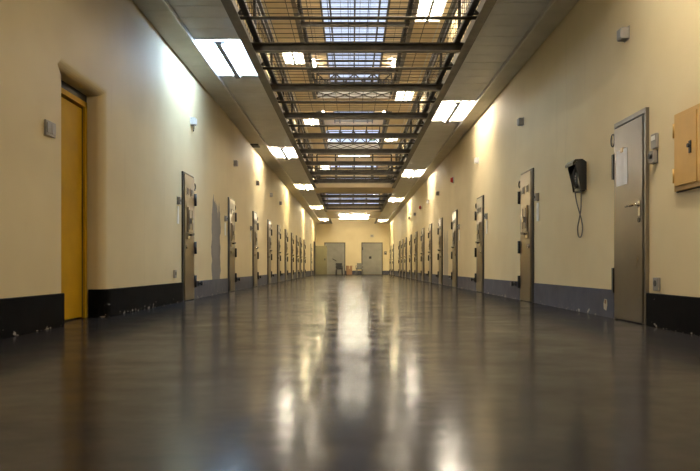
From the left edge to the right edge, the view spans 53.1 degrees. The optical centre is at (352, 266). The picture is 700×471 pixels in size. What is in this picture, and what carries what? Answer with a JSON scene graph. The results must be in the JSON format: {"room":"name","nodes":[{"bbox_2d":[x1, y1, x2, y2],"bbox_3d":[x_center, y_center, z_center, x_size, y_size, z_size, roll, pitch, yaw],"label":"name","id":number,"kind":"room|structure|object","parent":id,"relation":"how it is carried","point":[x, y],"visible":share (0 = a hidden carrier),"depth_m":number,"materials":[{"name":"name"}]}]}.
{"room":"prison interior","nodes":[
{"label":"prison interior","id":0,"kind":"room"},
{"bbox_2d":[0,0,315,316],"bbox_3d":[-2.830,-4.960,22.000,0.320,11.000,60.000,0,0,0],"label":"wall","id":1,"kind":"structure","parent":0,"point":[142,98],"depth_m":8.06,"materials":[{"name":"beige paint"}]},
{"bbox_2d":[44,119,55,137],"bbox_3d":[-2.655,-1.215,6.160,0.027,0.130,0.200,0,0,0],"label":"wall switch","id":2,"kind":"object","parent":1,"relation":"attached to","point":[49,127],"visible":1,"depth_m":6.13,"materials":[{"name":"grey plastic"}]},
{"bbox_2d":[61,80,86,319],"bbox_3d":[-2.869,-0.649,6.974,0.121,2.379,1.109,0,0,0],"label":"door","id":3,"kind":"structure","parent":1,"relation":"in","point":[73,102],"depth_m":7.21,"materials":[{"name":"yellow paint"}]},
{"bbox_2d":[88,289,109,316],"bbox_3d":[-2.724,0.390,7.541,0.227,0.300,0.079,0,0,-28],"label":"baseboard","id":4,"kind":"structure","parent":1,"relation":"attached to","point":[98,299],"depth_m":7.50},
{"bbox_2d":[0,270,313,338],"bbox_3d":[-2.652,0.390,22.000,0.035,0.300,60.000,0,0,0],"label":"baseboard","id":5,"kind":"structure","parent":1,"relation":"attached to","point":[27,314],"depth_m":7.82,"materials":[{"name":"paint"}]},
{"bbox_2d":[177,197,181,223],"bbox_3d":[-2.639,-0.868,10.700,0.062,0.415,0.110,0,0,0],"label":"button","id":6,"kind":"object","parent":1,"relation":"attached to","point":[179,199],"visible":1,"depth_m":10.65,"materials":[{"name":"paint"}]},
{"bbox_2d":[182,171,196,300],"bbox_3d":[-2.612,-0.480,11.370,0.114,2.040,0.860,0,0,0],"label":"door","id":7,"kind":"structure","parent":1,"relation":"in","point":[189,199],"depth_m":11.22,"materials":[{"name":"paint"}]},
{"bbox_2d":[190,116,196,131],"bbox_3d":[-2.626,-2.357,11.600,0.088,0.245,0.150,0,0,0],"label":"junction box","id":8,"kind":"object","parent":1,"relation":"attached to","point":[193,121],"visible":1,"depth_m":11.54,"materials":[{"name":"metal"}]},
{"bbox_2d":[228,197,236,291],"bbox_3d":[-2.612,-0.480,15.420,0.114,2.040,0.860,0,0,0],"label":"door","id":9,"kind":"structure","parent":1,"relation":"in","point":[232,216],"depth_m":15.25,"materials":[{"name":"metal"}]},
{"bbox_2d":[252,211,258,286],"bbox_3d":[-2.612,-0.480,19.130,0.114,2.040,0.860,0,0,0],"label":"door","id":10,"kind":"structure","parent":1,"relation":"in","point":[255,255],"depth_m":18.84,"materials":[{"name":"metal"}]},
{"bbox_2d":[267,219,271,283],"bbox_3d":[-2.612,-0.480,22.400,0.114,2.040,0.860,0,0,0],"label":"door","id":11,"kind":"structure","parent":1,"relation":"in","point":[269,225],"depth_m":22.21,"materials":[{"name":"metal"}]},
{"bbox_2d":[277,225,280,281],"bbox_3d":[-2.612,-0.480,25.230,0.114,2.040,0.860,0,0,0],"label":"door","id":12,"kind":"structure","parent":1,"relation":"in","point":[278,226],"depth_m":24.96,"materials":[{"name":"metal"}]},
{"bbox_2d":[285,229,287,279],"bbox_3d":[-2.612,-0.480,28.030,0.114,2.040,0.860,0,0,0],"label":"door","id":13,"kind":"structure","parent":1,"relation":"in","point":[286,233],"depth_m":27.84,"materials":[{"name":"metal"}]},
{"bbox_2d":[291,233,293,278],"bbox_3d":[-2.612,-0.480,30.830,0.114,2.040,0.860,0,0,0],"label":"door","id":14,"kind":"structure","parent":1,"relation":"in","point":[292,240],"depth_m":30.64,"materials":[{"name":"metal"}]},
{"bbox_2d":[296,235,298,277],"bbox_3d":[-2.612,-0.480,33.530,0.114,2.040,0.860,0,0,0],"label":"door","id":15,"kind":"structure","parent":1,"relation":"in","point":[297,242],"depth_m":33.37,"materials":[{"name":"metal"}]},
{"bbox_2d":[300,238,301,276],"bbox_3d":[-2.612,-0.480,35.930,0.114,2.040,0.860,0,0,0],"label":"door","id":16,"kind":"structure","parent":1,"relation":"in","point":[300,238],"depth_m":35.58,"materials":[{"name":"metal"}]},
{"bbox_2d":[304,240,305,276],"bbox_3d":[-2.612,-0.480,38.730,0.114,2.040,0.860,0,0,0],"label":"door","id":17,"kind":"structure","parent":1,"relation":"in","point":[304,240],"depth_m":38.55,"materials":[{"name":"metal"}]},
{"bbox_2d":[313,241,326,274],"bbox_3d":[-2.220,-0.610,48.525,0.899,2.300,0.850,0,0,0],"label":"door","id":18,"kind":"structure","parent":1,"relation":"in","point":[319,252],"depth_m":48.87,"materials":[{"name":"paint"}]},
{"bbox_2d":[249,0,330,169],"bbox_3d":[-2.060,-6.995,22.000,1.220,0.350,60.000,0,0,0],"label":"ceiling","id":19,"kind":"structure","parent":0,"point":[276,23],"depth_m":21.38,"materials":[{"name":"concrete"}]},
{"bbox_2d":[282,53,304,64],"bbox_3d":[-1.927,-6.918,22.750,0.685,0.225,1.900,0,0,0],"label":"ceiling light","id":20,"kind":"object","parent":19,"relation":"attached to","point":[286,57],"visible":0.48,"depth_m":23.45,"materials":[{"name":"white plastic"}]},
{"bbox_2d":[297,0,317,94],"bbox_3d":[-1.476,-7.040,18.200,0.173,0.096,20.400,0,0,0],"label":"bearer","id":21,"kind":"object","parent":19,"relation":"attached to","point":[298,4],"visible":0.38,"depth_m":21.17,"materials":[{"name":"paint"}]},
{"bbox_2d":[305,27,402,41],"bbox_3d":[0.077,-7.000,21.175,2.928,0.016,2.330,0,0,0],"label":"safety net","id":22,"kind":"object","parent":21,"relation":"attached to","point":[350,35],"visible":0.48,"depth_m":21.56,"materials":[{"name":"metal"}]},
{"bbox_2d":[299,0,408,21],"bbox_3d":[0.077,-7.000,18.825,2.928,0.016,2.330,0,0,0],"label":"safety net","id":23,"kind":"object","parent":21,"relation":"attached to","point":[330,6],"visible":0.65,"depth_m":18.86,"materials":[{"name":"metal"}]},
{"bbox_2d":[310,53,397,66],"bbox_3d":[0.077,-7.000,23.525,2.928,0.016,2.330,0,0,0],"label":"safety net","id":24,"kind":"object","parent":21,"relation":"attached to","point":[358,58],"visible":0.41,"depth_m":23.52,"materials":[{"name":"metal"}]},
{"bbox_2d":[304,119,318,124],"bbox_3d":[-1.927,-6.918,32.850,0.685,0.225,1.900,0,0,0],"label":"ceiling light","id":25,"kind":"object","parent":19,"relation":"attached to","point":[307,121],"visible":0.51,"depth_m":33.67,"materials":[{"name":"white plastic"}]},
{"bbox_2d":[321,119,386,119],"bbox_3d":[0.077,-6.925,32.600,3.285,0.130,0.100,0,0,0],"label":"cross beam","id":26,"kind":"structure","parent":19,"relation":"attached to","point":[321,119],"depth_m":32.55,"materials":[{"name":"metal"}]},
{"bbox_2d":[312,78,396,79],"bbox_3d":[0.077,-6.945,25.875,3.285,0.048,0.048,0,0,0],"label":"rod","id":27,"kind":"object","parent":19,"relation":"attached to","point":[312,78],"visible":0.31,"depth_m":25.86,"materials":[{"name":"metal"}]},
{"bbox_2d":[308,60,400,60],"bbox_3d":[0.077,-6.945,23.525,3.285,0.048,0.048,0,0,0],"label":"rod","id":28,"kind":"object","parent":19,"relation":"attached to","point":[308,60],"visible":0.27,"depth_m":23.50,"materials":[{"name":"metal"}]},
{"bbox_2d":[311,70,397,72],"bbox_3d":[0.077,-6.925,24.700,3.285,0.130,0.100,0,0,0],"label":"cross beam","id":29,"kind":"structure","parent":19,"relation":"attached to","point":[311,70],"depth_m":24.69,"materials":[{"name":"metal"}]},
{"bbox_2d":[304,37,405,37],"bbox_3d":[0.077,-6.945,21.175,3.285,0.048,0.048,0,0,0],"label":"rod","id":30,"kind":"object","parent":19,"relation":"attached to","point":[304,37],"visible":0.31,"depth_m":21.16,"materials":[{"name":"metal"}]},
{"bbox_2d":[300,22,409,26],"bbox_3d":[0.077,-6.925,20.000,3.285,0.130,0.100,0,0,0],"label":"cross beam","id":31,"kind":"structure","parent":19,"relation":"attached to","point":[303,24],"depth_m":19.99,"materials":[{"name":"metal"}]},
{"bbox_2d":[298,9,412,9],"bbox_3d":[0.077,-6.945,18.825,3.285,0.048,0.048,0,0,0],"label":"rod","id":32,"kind":"object","parent":19,"relation":"attached to","point":[298,9],"visible":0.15,"depth_m":18.82,"materials":[{"name":"metal"}]},
{"bbox_2d":[0,274,699,470],"bbox_3d":[-0.010,0.640,22.150,6.120,0.200,60.300,0,0,0],"label":"floor","id":33,"kind":"structure","parent":0,"point":[329,372],"depth_m":3.11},
{"bbox_2d":[336,263,342,274],"bbox_3d":[-0.942,0.121,50.615,0.498,0.845,0.518,0,0,-9],"label":"office chair","id":34,"kind":"object","parent":33,"relation":"on","point":[339,266],"visible":1,"depth_m":50.77,"materials":[{"name":"black metal"}]},
{"bbox_2d":[346,266,351,274],"bbox_3d":[-0.235,0.218,50.498,0.592,0.643,0.363,0,0,-7],"label":"cardboard box","id":35,"kind":"object","parent":33,"relation":"on","point":[348,268],"visible":1,"depth_m":50.32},
{"bbox_2d":[316,127,388,270],"bbox_3d":[-0.010,-4.960,52.150,6.120,11.000,0.300,0,0,0],"label":"wall","id":36,"kind":"structure","parent":0,"point":[352,232],"depth_m":51.99,"materials":[{"name":"beige paint"}]},
{"bbox_2d":[324,242,344,273],"bbox_3d":[-1.300,-0.640,51.937,1.560,2.360,0.124,0,0,0],"label":"door","id":37,"kind":"structure","parent":36,"relation":"in","point":[335,250],"depth_m":51.94,"materials":[{"name":"paint"}]},
{"bbox_2d":[361,242,382,273],"bbox_3d":[1.465,-0.640,51.950,1.570,2.360,0.099,0,0,0],"label":"door","id":38,"kind":"structure","parent":36,"relation":"in","point":[371,252],"depth_m":51.94,"materials":[{"name":"paint"}]},
{"bbox_2d":[326,144,380,160],"bbox_3d":[0.077,-7.000,43.627,3.315,0.280,5.945,0,0,0],"label":"ceiling","id":39,"kind":"structure","parent":0,"point":[330,146],"depth_m":40.69,"materials":[{"name":"beige paint"}]},
{"bbox_2d":[327,127,379,141],"bbox_3d":[0.077,-7.696,40.740,3.091,1.110,0.060,0,0,0],"label":"gallery railing","id":40,"kind":"object","parent":39,"relation":"on","point":[340,131],"visible":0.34,"depth_m":40.71,"materials":[{"name":"metal"}]},
{"bbox_2d":[314,92,394,110],"bbox_3d":[0.077,-7.000,29.628,3.315,0.280,2.345,0,0,0],"label":"ceiling","id":41,"kind":"structure","parent":0,"point":[319,107],"depth_m":28.84,"materials":[{"name":"beige paint"}]},
{"bbox_2d":[316,64,391,82],"bbox_3d":[0.077,-7.696,28.540,3.091,1.110,0.060,0,0,0],"label":"gallery railing","id":42,"kind":"object","parent":41,"relation":"on","point":[354,65],"visible":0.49,"depth_m":28.52,"materials":[{"name":"metal"}]},
{"bbox_2d":[132,0,578,223],"bbox_3d":[0.040,-3.375,22.000,5.420,0.350,60.000,0,0,0],"label":"ceiling","id":43,"kind":"structure","parent":0,"point":[504,35],"depth_m":12.15,"materials":[{"name":"paint"}]},
{"bbox_2d":[193,38,257,78],"bbox_3d":[-1.927,-3.297,10.950,0.685,0.225,1.900,0,0,0],"label":"ceiling light","id":44,"kind":"object","parent":43,"relation":"attached to","point":[227,56],"visible":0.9,"depth_m":11.09,"materials":[{"name":"white plastic"}]},
{"bbox_2d":[235,0,312,166],"bbox_3d":[-1.625,-4.076,15.252,0.070,1.110,26.504,0,0,0],"label":"gallery railing","id":45,"kind":"object","parent":43,"relation":"on","point":[264,23],"visible":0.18,"depth_m":14.14,"materials":[{"name":"metal"}]},
{"bbox_2d":[237,0,317,183],"bbox_3d":[-1.476,-3.420,18.200,0.173,0.096,20.400,0,0,0],"label":"bearer","id":46,"kind":"object","parent":43,"relation":"attached to","point":[243,10],"visible":0.59,"depth_m":11.60,"materials":[{"name":"paint"}]},
{"bbox_2d":[265,53,449,82],"bbox_3d":[0.077,-3.380,11.725,2.928,0.016,2.330,0,0,0],"label":"safety net","id":47,"kind":"object","parent":46,"relation":"attached to","point":[315,54],"visible":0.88,"depth_m":12.11,"materials":[{"name":"metal"}]},
{"bbox_2d":[243,0,473,41],"bbox_3d":[0.077,-3.380,9.350,2.928,0.016,2.380,0,0,0],"label":"safety net","id":48,"kind":"object","parent":46,"relation":"attached to","point":[285,2],"visible":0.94,"depth_m":9.35,"materials":[{"name":"metal"}]},
{"bbox_2d":[269,147,297,159],"bbox_3d":[-1.927,-3.297,19.950,0.685,0.225,1.900,0,0,0],"label":"ceiling light","id":49,"kind":"object","parent":43,"relation":"attached to","point":[287,153],"visible":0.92,"depth_m":20.42,"materials":[{"name":"white plastic"}]},
{"bbox_2d":[295,184,314,190],"bbox_3d":[-1.927,-3.297,28.450,0.685,0.225,1.900,0,0,0],"label":"ceiling light","id":50,"kind":"object","parent":43,"relation":"attached to","point":[305,187],"visible":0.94,"depth_m":29.19,"materials":[{"name":"white plastic"}]},
{"bbox_2d":[321,198,385,198],"bbox_3d":[0.077,-3.325,33.775,3.285,0.048,0.048,0,0,0],"label":"rod","id":51,"kind":"object","parent":43,"relation":"attached to","point":[321,198],"visible":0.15,"depth_m":33.77,"materials":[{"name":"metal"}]},
{"bbox_2d":[327,193,379,203],"bbox_3d":[0.077,-4.076,40.740,3.091,1.110,0.060,0,0,0],"label":"gallery railing","id":52,"kind":"object","parent":43,"relation":"on","point":[327,193],"visible":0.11,"depth_m":40.71,"materials":[{"name":"metal"}]},
{"bbox_2d":[338,214,368,215],"bbox_3d":[0.100,-3.192,42.900,1.900,0.093,0.120,0,0,0],"label":"ceiling light","id":53,"kind":"object","parent":43,"relation":"attached to","point":[338,214],"visible":1,"depth_m":42.84,"materials":[{"name":"white plastic"}]},
{"bbox_2d":[323,202,383,202],"bbox_3d":[0.077,-3.325,36.125,3.285,0.048,0.048,0,0,0],"label":"rod","id":54,"kind":"object","parent":43,"relation":"attached to","point":[323,202],"visible":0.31,"depth_m":36.10,"materials":[{"name":"metal"}]},
{"bbox_2d":[339,217,367,218],"bbox_3d":[0.100,-3.192,45.800,1.900,0.093,0.120,0,0,0],"label":"ceiling light","id":55,"kind":"object","parent":43,"relation":"attached to","point":[339,217],"visible":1,"depth_m":45.74,"materials":[{"name":"white plastic"}]},
{"bbox_2d":[325,207,381,209],"bbox_3d":[0.077,-3.305,39.600,3.285,0.130,0.100,0,0,0],"label":"cross beam","id":56,"kind":"structure","parent":43,"relation":"attached to","point":[327,208],"depth_m":39.55,"materials":[{"name":"metal"}]},
{"bbox_2d":[316,154,391,179],"bbox_3d":[0.077,-4.076,28.540,3.091,1.110,0.060,0,0,0],"label":"gallery railing","id":57,"kind":"object","parent":43,"relation":"on","point":[317,154],"visible":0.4,"depth_m":28.51,"materials":[{"name":"metal"}]},
{"bbox_2d":[311,176,396,177],"bbox_3d":[0.077,-3.325,25.875,3.285,0.048,0.048,0,0,0],"label":"rod","id":58,"kind":"object","parent":43,"relation":"attached to","point":[311,176],"visible":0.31,"depth_m":25.86,"materials":[{"name":"metal"}]},
{"bbox_2d":[319,166,388,178],"bbox_3d":[0.077,-4.076,30.760,3.091,1.110,0.060,0,0,0],"label":"gallery railing","id":59,"kind":"object","parent":43,"relation":"on","point":[319,166],"visible":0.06,"depth_m":30.74,"materials":[{"name":"metal"}]},
{"bbox_2d":[325,206,382,206],"bbox_3d":[0.077,-3.325,38.450,3.285,0.048,0.048,0,0,0],"label":"rod","id":60,"kind":"object","parent":43,"relation":"attached to","point":[325,206],"visible":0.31,"depth_m":38.43,"materials":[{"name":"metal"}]},
{"bbox_2d":[313,180,394,182],"bbox_3d":[0.077,-3.305,27.050,3.285,0.130,0.100,0,0,0],"label":"cross beam","id":61,"kind":"structure","parent":43,"relation":"attached to","point":[315,181],"depth_m":27.05,"materials":[{"name":"metal"}]},
{"bbox_2d":[320,195,387,197],"bbox_3d":[0.077,-3.305,32.600,3.285,0.130,0.100,0,0,0],"label":"cross beam","id":62,"kind":"structure","parent":43,"relation":"attached to","point":[322,196],"depth_m":32.59,"materials":[{"name":"metal"}]},
{"bbox_2d":[322,199,385,201],"bbox_3d":[0.077,-3.305,34.950,3.285,0.130,0.100,0,0,0],"label":"cross beam","id":63,"kind":"structure","parent":43,"relation":"attached to","point":[323,200],"depth_m":34.94,"materials":[{"name":"metal"}]},
{"bbox_2d":[324,204,383,205],"bbox_3d":[0.077,-3.305,37.300,3.285,0.130,0.100,0,0,0],"label":"cross beam","id":64,"kind":"structure","parent":43,"relation":"attached to","point":[324,204],"depth_m":37.30,"materials":[{"name":"metal"}]},
{"bbox_2d":[302,156,406,157],"bbox_3d":[0.077,-3.325,21.175,3.285,0.048,0.048,0,0,0],"label":"rod","id":65,"kind":"object","parent":43,"relation":"attached to","point":[302,156],"visible":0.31,"depth_m":21.16,"materials":[{"name":"metal"}]},
{"bbox_2d":[307,167,401,168],"bbox_3d":[0.077,-3.325,23.525,3.285,0.048,0.048,0,0,0],"label":"rod","id":66,"kind":"object","parent":43,"relation":"attached to","point":[307,167],"visible":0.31,"depth_m":23.51,"materials":[{"name":"metal"}]},
{"bbox_2d":[309,171,399,174],"bbox_3d":[0.077,-3.305,24.700,3.285,0.130,0.100,0,0,0],"label":"cross beam","id":67,"kind":"structure","parent":43,"relation":"attached to","point":[311,172],"depth_m":24.69,"materials":[{"name":"metal"}]},
{"bbox_2d":[296,142,413,143],"bbox_3d":[0.077,-3.325,18.825,3.285,0.048,0.048,0,0,0],"label":"rod","id":68,"kind":"object","parent":43,"relation":"attached to","point":[296,142],"visible":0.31,"depth_m":18.82,"materials":[{"name":"metal"}]},
{"bbox_2d":[299,149,410,153],"bbox_3d":[0.077,-3.305,20.000,3.285,0.130,0.100,0,0,0],"label":"cross beam","id":69,"kind":"structure","parent":43,"relation":"attached to","point":[303,151],"depth_m":19.99,"materials":[{"name":"metal"}]},
{"bbox_2d":[305,161,404,165],"bbox_3d":[0.077,-3.305,22.350,3.285,0.130,0.100,0,0,0],"label":"cross beam","id":70,"kind":"structure","parent":43,"relation":"attached to","point":[308,163],"depth_m":22.35,"materials":[{"name":"metal"}]},
{"bbox_2d":[288,125,422,126],"bbox_3d":[0.077,-3.325,16.475,3.285,0.048,0.048,0,0,0],"label":"rod","id":71,"kind":"object","parent":43,"relation":"attached to","point":[288,125],"visible":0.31,"depth_m":16.45,"materials":[{"name":"metal"}]},
{"bbox_2d":[292,133,418,138],"bbox_3d":[0.077,-3.305,17.650,3.285,0.130,0.100,0,0,0],"label":"cross beam","id":72,"kind":"structure","parent":43,"relation":"attached to","point":[295,135],"depth_m":17.64,"materials":[{"name":"metal"}]},
{"bbox_2d":[283,112,428,118],"bbox_3d":[0.077,-3.305,15.300,3.285,0.130,0.100,0,0,0],"label":"cross beam","id":73,"kind":"structure","parent":43,"relation":"attached to","point":[288,115],"depth_m":15.29,"materials":[{"name":"metal"}]},
{"bbox_2d":[278,101,434,102],"bbox_3d":[0.077,-3.325,14.100,3.285,0.048,0.048,0,0,0],"label":"rod","id":74,"kind":"object","parent":43,"relation":"attached to","point":[278,101],"visible":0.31,"depth_m":14.08,"materials":[{"name":"metal"}]},
{"bbox_2d":[262,67,451,69],"bbox_3d":[0.077,-3.325,11.725,3.285,0.048,0.048,0,0,0],"label":"rod","id":75,"kind":"object","parent":43,"relation":"attached to","point":[264,68],"visible":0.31,"depth_m":11.71,"materials":[{"name":"metal"}]},
{"bbox_2d":[270,83,443,91],"bbox_3d":[0.077,-3.305,12.900,3.285,0.130,0.100,0,0,0],"label":"cross beam","id":76,"kind":"structure","parent":43,"relation":"attached to","point":[276,87],"depth_m":12.89,"materials":[{"name":"metal"}]},
{"bbox_2d":[251,42,463,52],"bbox_3d":[0.077,-3.305,10.550,3.285,0.130,0.100,0,0,0],"label":"cross beam","id":77,"kind":"structure","parent":43,"relation":"attached to","point":[259,47],"depth_m":10.54,"materials":[{"name":"metal"}]},
{"bbox_2d":[239,16,476,19],"bbox_3d":[0.077,-3.325,9.350,3.285,0.048,0.048,0,0,0],"label":"rod","id":78,"kind":"object","parent":43,"relation":"attached to","point":[241,17],"visible":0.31,"depth_m":9.33,"materials":[{"name":"metal"}]},
{"bbox_2d":[388,198,403,202],"bbox_3d":[2.085,-3.297,33.850,0.690,0.225,1.900,0,0,0],"label":"ceiling light","id":79,"kind":"object","parent":43,"relation":"attached to","point":[393,200],"visible":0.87,"depth_m":34.72,"materials":[{"name":"white plastic"}]},
{"bbox_2d":[401,169,424,178],"bbox_3d":[2.085,-3.297,24.350,0.690,0.225,1.900,0,0,0],"label":"ceiling light","id":80,"kind":"object","parent":43,"relation":"attached to","point":[410,173],"visible":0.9,"depth_m":24.90,"materials":[{"name":"white plastic"}]},
{"bbox_2d":[390,0,479,183],"bbox_3d":[1.631,-3.420,18.200,0.173,0.096,20.400,0,0,0],"label":"bearer","id":81,"kind":"object","parent":43,"relation":"attached to","point":[476,2],"visible":0.6,"depth_m":11.60,"materials":[{"name":"paint"}]},
{"bbox_2d":[281,92,431,111],"bbox_3d":[0.077,-3.380,14.100,2.928,0.016,2.380,0,0,0],"label":"safety net","id":82,"kind":"object","parent":81,"relation":"attached to","point":[349,96],"visible":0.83,"depth_m":14.18,"materials":[{"name":"metal"}]},
{"bbox_2d":[395,0,481,169],"bbox_3d":[1.780,-4.076,15.252,0.070,1.110,26.504,0,0,0],"label":"gallery railing","id":83,"kind":"object","parent":43,"relation":"on","point":[447,24],"visible":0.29,"depth_m":14.29,"materials":[{"name":"metal"}]},
{"bbox_2d":[432,100,475,122],"bbox_3d":[2.085,-3.297,14.650,0.690,0.225,1.900,0,0,0],"label":"ceiling light","id":84,"kind":"object","parent":43,"relation":"attached to","point":[448,110],"visible":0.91,"depth_m":14.91,"materials":[{"name":"white plastic"}]},
{"bbox_2d":[296,0,414,124],"bbox_3d":[-0.010,-10.610,22.000,6.120,0.300,60.600,0,0,0],"label":"ceiling","id":85,"kind":"structure","parent":0,"point":[327,122],"depth_m":31.49,"materials":[{"name":"paint"}]},
{"bbox_2d":[319,0,388,122],"bbox_3d":[0.100,-10.555,21.988,2.800,0.150,58.025,0,0,0],"label":"window","id":86,"kind":"structure","parent":85,"relation":"attached to","point":[339,121],"depth_m":32.10,"materials":[{"name":"clear glass"}]},
{"bbox_2d":[376,0,451,166],"bbox_3d":[2.178,-6.995,22.000,1.145,0.350,60.000,0,0,0],"label":"ceiling","id":87,"kind":"structure","parent":0,"point":[410,37],"depth_m":23.57,"materials":[{"name":"paint"}]},
{"bbox_2d":[390,0,413,94],"bbox_3d":[1.631,-7.040,18.200,0.173,0.096,20.400,0,0,0],"label":"bearer","id":88,"kind":"object","parent":87,"relation":"attached to","point":[411,4],"visible":0.41,"depth_m":21.14,"materials":[{"name":"paint"}]},
{"bbox_2d":[394,92,413,100],"bbox_3d":[2.085,-6.918,27.950,0.690,0.225,1.900,0,0,0],"label":"ceiling light","id":89,"kind":"object","parent":87,"relation":"attached to","point":[397,93],"visible":0.42,"depth_m":28.60,"materials":[{"name":"white plastic"}]},
{"bbox_2d":[395,0,413,82],"bbox_3d":[1.780,-7.696,15.252,0.070,1.110,26.504,0,0,0],"label":"gallery railing","id":90,"kind":"object","parent":87,"relation":"on","point":[409,0],"visible":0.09,"depth_m":23.65,"materials":[{"name":"metal"}]},
{"bbox_2d":[415,0,446,22],"bbox_3d":[2.085,-6.918,18.650,0.690,0.225,1.900,0,0,0],"label":"ceiling light","id":91,"kind":"object","parent":87,"relation":"attached to","point":[421,5],"visible":0.61,"depth_m":18.93,"materials":[{"name":"white plastic"}]},
{"bbox_2d":[389,0,699,296],"bbox_3d":[2.900,-4.960,22.000,0.300,11.000,60.000,0,0,0],"label":"wall","id":92,"kind":"structure","parent":0,"point":[570,95],"depth_m":8.55,"materials":[{"name":"beige paint"}]},
{"bbox_2d":[401,239,402,276],"bbox_3d":[2.692,-0.480,38.030,0.114,2.040,0.860,0,0,0],"label":"door","id":93,"kind":"structure","parent":92,"relation":"in","point":[402,239],"depth_m":37.82,"materials":[{"name":"metal"}]},
{"bbox_2d":[404,237,406,277],"bbox_3d":[2.692,-0.480,35.630,0.114,2.040,0.860,0,0,0],"label":"door","id":94,"kind":"structure","parent":92,"relation":"in","point":[405,243],"depth_m":35.45,"materials":[{"name":"metal"}]},
{"bbox_2d":[409,234,411,278],"bbox_3d":[2.692,-0.480,32.630,0.114,2.040,0.860,0,0,0],"label":"door","id":95,"kind":"structure","parent":92,"relation":"in","point":[410,241],"depth_m":32.44,"materials":[{"name":"metal"}]},
{"bbox_2d":[414,231,417,279],"bbox_3d":[2.692,-0.480,29.930,0.114,2.040,0.860,0,0,0],"label":"door","id":96,"kind":"structure","parent":92,"relation":"in","point":[416,233],"depth_m":29.57,"materials":[{"name":"metal"}]},
{"bbox_2d":[420,228,423,280],"bbox_3d":[2.692,-0.480,27.100,0.114,2.040,0.860,0,0,0],"label":"door","id":97,"kind":"structure","parent":92,"relation":"in","point":[422,231],"depth_m":26.91,"materials":[{"name":"metal"}]},
{"bbox_2d":[428,223,431,282],"bbox_3d":[2.692,-0.480,24.500,0.114,2.040,0.860,0,0,0],"label":"door","id":98,"kind":"structure","parent":92,"relation":"in","point":[430,225],"depth_m":24.27,"materials":[{"name":"metal"}]},
{"bbox_2d":[437,218,442,284],"bbox_3d":[2.692,-0.480,21.680,0.114,2.040,0.860,0,0,0],"label":"door","id":99,"kind":"structure","parent":92,"relation":"in","point":[440,224],"depth_m":21.49,"materials":[{"name":"metal"}]},
{"bbox_2d":[451,209,457,287],"bbox_3d":[2.692,-0.480,18.680,0.114,2.040,0.860,0,0,0],"label":"door","id":100,"kind":"structure","parent":92,"relation":"in","point":[454,254],"depth_m":18.49,"materials":[{"name":"metal"}]},
{"bbox_2d":[475,195,483,292],"bbox_3d":[2.692,-0.480,15.010,0.114,2.040,0.860,0,0,0],"label":"door","id":101,"kind":"structure","parent":92,"relation":"in","point":[479,213],"depth_m":14.82,"materials":[{"name":"metal"}]},
{"bbox_2d":[484,213,487,233],"bbox_3d":[2.719,-0.887,14.280,0.062,0.415,0.110,0,0,0],"label":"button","id":102,"kind":"object","parent":92,"relation":"attached to","point":[485,214],"visible":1,"depth_m":14.23,"materials":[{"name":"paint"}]},
{"bbox_2d":[517,117,523,125],"bbox_3d":[2.708,-2.340,11.280,0.083,0.133,0.142,0,0,0],"label":"junction box","id":103,"kind":"object","parent":92,"relation":"attached to","point":[520,121],"visible":1,"depth_m":11.22,"materials":[{"name":"grey plastic"}]},
{"bbox_2d":[518,168,533,302],"bbox_3d":[2.692,-0.480,11.010,0.114,2.040,0.860,0,0,0],"label":"door","id":104,"kind":"structure","parent":92,"relation":"in","point":[526,183],"depth_m":10.84,"materials":[{"name":"paint"}]},
{"bbox_2d":[534,193,538,220],"bbox_3d":[2.719,-0.887,10.360,0.062,0.415,0.110,0,0,0],"label":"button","id":105,"kind":"object","parent":92,"relation":"attached to","point":[536,195],"visible":1,"depth_m":10.32,"materials":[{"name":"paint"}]},
{"bbox_2d":[389,270,699,335],"bbox_3d":[2.735,0.390,22.000,0.030,0.300,60.000,0,0,0],"label":"baseboard","id":106,"kind":"structure","parent":92,"relation":"attached to","point":[595,301],"depth_m":7.92,"materials":[{"name":"grey plastic"}]},
{"bbox_2d":[565,159,586,237],"bbox_3d":[2.667,-0.808,8.360,0.164,0.923,0.300,0,0,0],"label":"wall telephone","id":107,"kind":"object","parent":92,"relation":"attached to","point":[577,168],"visible":1,"depth_m":8.27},
{"bbox_2d":[565,159,586,192],"bbox_3d":[2.667,-1.087,8.360,0.164,0.365,0.300,0,0,0],"label":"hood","id":108,"kind":"object","parent":107,"relation":"attached to","point":[577,168],"depth_m":8.21,"materials":[{"name":"plastic"}]},
{"bbox_2d":[617,25,629,42],"bbox_3d":[2.708,-2.330,7.010,0.083,0.133,0.142,0,0,0],"label":"junction box","id":109,"kind":"object","parent":92,"relation":"attached to","point":[623,34],"visible":1,"depth_m":6.95,"materials":[{"name":"grey plastic"}]},
{"bbox_2d":[610,107,648,324],"bbox_3d":[2.699,-0.470,6.923,0.100,2.020,0.887,0,0,0],"label":"door","id":110,"kind":"structure","parent":92,"relation":"in","point":[629,160],"depth_m":6.78,"materials":[{"name":"silver metal"}]},
{"bbox_2d":[647,149,657,163],"bbox_3d":[2.715,-0.998,6.345,0.070,0.123,0.108,0,0,0],"label":"switch","id":111,"kind":"object","parent":92,"relation":"attached to","point":[652,156],"visible":1,"depth_m":6.30,"materials":[{"name":"paint"}]},
{"bbox_2d":[651,133,658,149],"bbox_3d":[2.733,-1.137,6.330,0.032,0.135,0.110,0,0,0],"label":"plate","id":112,"kind":"object","parent":92,"relation":"attached to","point":[654,137],"visible":1,"depth_m":6.29,"materials":[{"name":"grey plastic"}]},
{"bbox_2d":[653,277,659,290],"bbox_3d":[2.732,0.155,6.290,0.033,0.120,0.100,0,0,0],"label":"wall socket","id":113,"kind":"object","parent":92,"relation":"attached to","point":[656,281],"visible":1,"depth_m":6.26,"materials":[{"name":"grey plastic"}]},
{"bbox_2d":[672,103,699,192],"bbox_3d":[2.717,-0.960,5.560,0.066,0.666,0.736,0,0,0],"label":"upper cabinet","id":114,"kind":"object","parent":92,"relation":"attached to","point":[686,126],"visible":1,"depth_m":5.67,"materials":[{"name":"paint"}]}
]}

